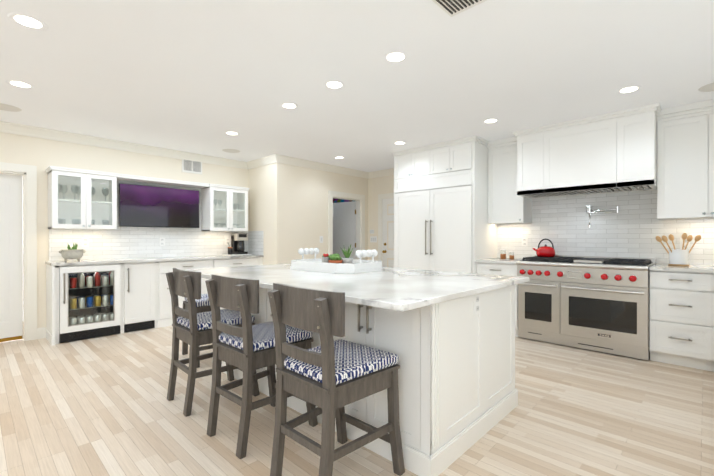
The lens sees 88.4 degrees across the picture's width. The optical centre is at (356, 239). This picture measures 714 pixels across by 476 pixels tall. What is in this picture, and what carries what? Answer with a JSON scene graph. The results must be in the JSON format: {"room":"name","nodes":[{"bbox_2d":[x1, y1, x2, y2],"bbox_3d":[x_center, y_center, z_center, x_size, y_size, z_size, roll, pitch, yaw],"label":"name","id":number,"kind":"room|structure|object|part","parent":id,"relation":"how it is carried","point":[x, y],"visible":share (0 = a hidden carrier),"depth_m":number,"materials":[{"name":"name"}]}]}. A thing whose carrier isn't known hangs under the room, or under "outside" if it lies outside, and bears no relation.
{"room":"kitchen","nodes":[
{"label":"kitchen","id":0,"kind":"room"},
{"bbox_2d":[0,132,247,327],"bbox_3d":[-4.113,-0.070,3.982,0.120,2.460,6.670,0,0,44],"label":"wall","id":1,"kind":"structure","parent":0,"point":[42,153],"depth_m":4.51,"materials":[{"name":"paint"}]},
{"bbox_2d":[0,162,36,341],"bbox_3d":[-4.120,0.150,3.962,0.140,2.020,0.990,0,0,44],"label":"door frame","id":2,"kind":"structure","parent":1,"relation":"attached to","point":[18,251],"depth_m":4.21,"materials":[{"name":"paint"}]},
{"bbox_2d":[37,327,46,338],"bbox_3d":[-1.021,1.102,2.507,6.400,0.125,8.550,0,0,44],"label":"baseboard","id":3,"kind":"structure","parent":1,"relation":"attached to","point":[41,333],"depth_m":4.31,"materials":[{"name":"paint"}]},
{"bbox_2d":[0,121,248,169],"bbox_3d":[-4.040,-1.247,3.908,0.085,0.105,6.430,0,0,44],"label":"crown molding","id":4,"kind":"structure","parent":1,"relation":"attached to","point":[31,131],"depth_m":4.77,"materials":[{"name":"paint"}]},
{"bbox_2d":[119,183,198,227],"bbox_3d":[-2.778,-0.462,5.202,0.104,0.565,1.040,0,0,44],"label":"tv","id":5,"kind":"object","parent":1,"relation":"attached to","point":[140,205],"depth_m":5.12,"materials":[{"name":"black plastic"}]},
{"bbox_2d":[182,159,201,173],"bbox_3d":[-2.503,-1.123,5.573,0.016,0.215,0.300,0,0,44],"label":"air vent","id":6,"kind":"object","parent":1,"relation":"in","point":[189,166],"visible":0.98,"depth_m":5.56,"materials":[{"name":"white metal"}]},
{"bbox_2d":[248,164,271,264],"bbox_3d":[-1.556,-0.077,6.069,0.690,2.460,0.120,0,0,44],"label":"wall","id":7,"kind":"structure","parent":0,"point":[259,178],"depth_m":5.97,"materials":[{"name":"paint"}]},
{"bbox_2d":[246,155,272,168],"bbox_3d":[-1.540,-1.254,5.908,0.750,0.105,0.085,0,0,44],"label":"crown molding","id":8,"kind":"structure","parent":7,"relation":"attached to","point":[267,160],"depth_m":5.94,"materials":[{"name":"paint"}]},
{"bbox_2d":[272,163,367,263],"bbox_3d":[-0.510,-0.078,6.538,0.120,2.460,2.240,0,0,44],"label":"wall","id":9,"kind":"structure","parent":0,"point":[288,210],"depth_m":6.04,"materials":[{"name":"paint"}]},
{"bbox_2d":[272,154,368,178],"bbox_3d":[-0.506,-1.255,6.390,0.085,0.105,2.205,0,0,44],"label":"crown molding","id":10,"kind":"structure","parent":9,"relation":"attached to","point":[276,158],"depth_m":6.21,"materials":[{"name":"paint"}]},
{"bbox_2d":[328,191,364,259],"bbox_3d":[-0.480,0.140,7.075,0.856,2.020,0.940,0,0,44],"label":"door frame","id":11,"kind":"structure","parent":9,"relation":"attached to","point":[346,224],"depth_m":7.15,"materials":[{"name":"paint"}]},
{"bbox_2d":[333,198,352,202],"bbox_3d":[-0.259,-0.083,8.024,1.560,2.460,0.100,0,0,44],"label":"wall","id":12,"kind":"structure","parent":0,"point":[337,200],"depth_m":8.06,"materials":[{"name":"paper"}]},
{"bbox_2d":[0,326,713,475],"bbox_3d":[-1.675,1.212,3.199,8.900,0.100,9.250,0,0,44],"label":"floor","id":13,"kind":"structure","parent":0,"point":[100,406],"depth_m":2.35,"materials":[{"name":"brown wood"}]},
{"bbox_2d":[109,262,152,333],"bbox_3d":[-2.917,0.730,4.827,0.447,0.855,0.440,0,0,44],"label":"base cabinet","id":14,"kind":"object","parent":13,"relation":"on","point":[130,283],"depth_m":4.60,"materials":[{"name":"paint"}]},
{"bbox_2d":[45,254,263,265],"bbox_3d":[-2.600,0.266,5.141,0.472,0.030,2.660,0,0,44],"label":"countertop","id":15,"kind":"structure","parent":14,"relation":"on","point":[80,261],"depth_m":4.77,"materials":[{"name":"white stone"}]},
{"bbox_2d":[59,243,85,261],"bbox_3d":[-3.377,0.145,4.351,0.213,0.215,0.256,0,0,44],"label":"planter","id":16,"kind":"object","parent":15,"relation":"on","point":[74,253],"depth_m":4.30,"materials":[{"name":"stone"}]},
{"bbox_2d":[153,258,220,327],"bbox_3d":[-2.508,0.718,5.258,0.447,0.875,0.848,0,0,44],"label":"base cabinet","id":17,"kind":"object","parent":13,"relation":"on","point":[162,306],"depth_m":4.89,"materials":[{"name":"paint"}]},
{"bbox_2d":[182,294,212,367],"bbox_3d":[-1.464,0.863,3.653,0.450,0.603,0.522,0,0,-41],"label":"stool","id":18,"kind":"object","parent":13,"relation":"on","point":[203,304],"visible":0.19,"depth_m":3.42,"materials":[{"name":"brown wood"}]},
{"bbox_3d":[-1.454,0.587,3.641,0.427,0.052,0.437,0,0,-41],"label":"seat","id":19,"kind":"part","parent":18,"relation":"part of","materials":[{"name":"blue fabric"}]},
{"bbox_2d":[166,268,259,416],"bbox_3d":[-1.075,0.690,2.725,0.526,0.955,0.494,0,0,-44],"label":"stool","id":20,"kind":"object","parent":13,"relation":"on","point":[192,327],"visible":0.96,"depth_m":2.56,"materials":[{"name":"brown wood"}]},
{"bbox_3d":[-1.063,0.590,2.737,0.437,0.052,0.427,0,0,-44],"label":"seat","id":21,"kind":"part","parent":20,"relation":"part of","materials":[{"name":"blue fabric"}]},
{"bbox_2d":[221,258,262,266],"bbox_3d":[-2.003,0.717,5.789,0.447,0.875,0.900,0,0,44],"label":"base cabinet","id":22,"kind":"object","parent":13,"relation":"on","point":[225,262],"depth_m":5.67,"materials":[{"name":"paint"}]},
{"bbox_2d":[205,274,317,458],"bbox_3d":[-0.589,0.691,2.263,0.494,0.955,0.527,0,0,42],"label":"stool","id":23,"kind":"object","parent":13,"relation":"on","point":[247,347],"visible":0.88,"depth_m":2.10,"materials":[{"name":"brown wood"}]},
{"bbox_3d":[-0.578,0.591,2.276,0.427,0.052,0.437,0,0,42],"label":"seat","id":24,"kind":"part","parent":23,"relation":"part of","materials":[{"name":"blue fabric"}]},
{"bbox_2d":[268,283,404,475],"bbox_3d":[-0.104,0.692,1.802,0.494,0.955,0.527,0,0,44],"label":"stool","id":25,"kind":"object","parent":13,"relation":"on","point":[329,377],"visible":1,"depth_m":1.67,"materials":[{"name":"brown wood"}]},
{"bbox_3d":[-0.092,0.593,1.814,0.427,0.052,0.437,0,0,44],"label":"seat","id":26,"kind":"part","parent":25,"relation":"part of","materials":[{"name":"blue fabric"}]},
{"bbox_2d":[212,283,519,475],"bbox_3d":[-0.104,0.726,2.966,2.322,0.874,1.149,0,0,44],"label":"kitchen island","id":27,"kind":"object","parent":13,"relation":"on","point":[447,338],"depth_m":2.01,"materials":[{"name":"paint"}]},
{"bbox_2d":[188,263,529,310],"bbox_3d":[-0.176,0.273,2.853,2.405,0.029,1.480,0,0,44],"label":"island countertop","id":28,"kind":"structure","parent":27,"relation":"on","point":[389,289],"depth_m":2.24,"materials":[{"name":"white stone"}]},
{"bbox_2d":[290,245,382,273],"bbox_3d":[-0.186,0.145,3.208,0.792,0.223,0.545,0,0,44],"label":"decorative tray","id":29,"kind":"object","parent":28,"relation":"on","point":[335,263],"visible":1,"depth_m":3.01,"materials":[{"name":"white ceramic"}]},
{"bbox_2d":[392,99,713,371],"bbox_3d":[1.466,-0.068,3.456,4.152,2.459,3.137,0,0,44],"label":"kitchen cabinets","id":30,"kind":"object","parent":13,"relation":"on","point":[461,205],"visible":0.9,"depth_m":4.38,"materials":[{"name":"paint"}]},
{"bbox_2d":[500,249,505,258],"bbox_3d":[1.937,0.187,4.860,0.076,0.128,0.074,0,0,44],"label":"canister","id":31,"kind":"object","parent":30,"relation":"on","point":[502,256],"depth_m":4.83,"materials":[{"name":"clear glass"}]},
{"bbox_2d":[509,251,513,258],"bbox_3d":[2.010,0.200,4.762,0.061,0.102,0.059,0,0,44],"label":"canister","id":32,"kind":"object","parent":30,"relation":"on","point":[510,256],"depth_m":4.74,"materials":[{"name":"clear glass"}]},
{"bbox_2d":[656,233,700,265],"bbox_3d":[3.184,0.093,3.642,0.342,0.324,0.217,0,0,44],"label":"utensil crock","id":33,"kind":"object","parent":30,"relation":"on","point":[678,257],"visible":1,"depth_m":3.60,"materials":[{"name":"white ceramic"}]},
{"bbox_2d":[516,255,654,359],"bbox_3d":[2.518,0.677,4.096,1.212,0.965,0.708,0,0,44],"label":"range","id":34,"kind":"object","parent":13,"relation":"on","point":[598,303],"visible":0.94,"depth_m":3.82,"materials":[{"name":"silver metal"}]},
{"bbox_2d":[532,239,554,256],"bbox_3d":[2.298,0.094,4.517,0.260,0.223,0.212,0,0,44],"label":"kettle","id":35,"kind":"object","parent":34,"relation":"on","point":[545,250],"visible":1,"depth_m":4.43,"materials":[{"name":"red metal"}]},
{"bbox_2d":[0,0,713,171],"bbox_3d":[-1.675,-1.339,3.191,8.900,0.118,9.250,0,0,44],"label":"ceiling","id":36,"kind":"structure","parent":0,"point":[368,85],"depth_m":2.79,"materials":[{"name":"paint"}]},
{"bbox_2d":[368,175,393,266],"bbox_3d":[0.822,-0.079,6.713,1.510,2.460,0.150,0,0,44],"label":"wall","id":37,"kind":"structure","parent":0,"point":[385,184],"depth_m":7.09,"materials":[{"name":"paint"}]},
{"bbox_2d":[370,236,376,241],"bbox_3d":[0.321,-0.010,7.121,0.165,0.118,0.008,0,0,44],"label":"wall plate","id":38,"kind":"object","parent":37,"relation":"attached to","point":[373,238],"depth_m":7.12,"materials":[{"name":"white plastic"}]},
{"bbox_2d":[369,168,393,177],"bbox_3d":[0.740,-1.256,6.666,1.330,0.105,0.085,0,0,44],"label":"crown molding","id":39,"kind":"structure","parent":37,"relation":"attached to","point":[386,172],"depth_m":6.92,"materials":[{"name":"paint"}]},
{"bbox_2d":[378,193,393,267],"bbox_3d":[0.735,0.141,6.687,0.940,2.020,0.081,0,0,44],"label":"door","id":40,"kind":"structure","parent":37,"relation":"attached to","point":[384,253],"depth_m":6.91,"materials":[{"name":"paint"}]},
{"bbox_2d":[512,103,661,198],"bbox_3d":[2.571,-0.920,4.159,1.370,0.759,0.590,0,0,44],"label":"range hood","id":41,"kind":"object","parent":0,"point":[614,152],"visible":0.94,"depth_m":3.91,"materials":[{"name":"paint"}]}
]}

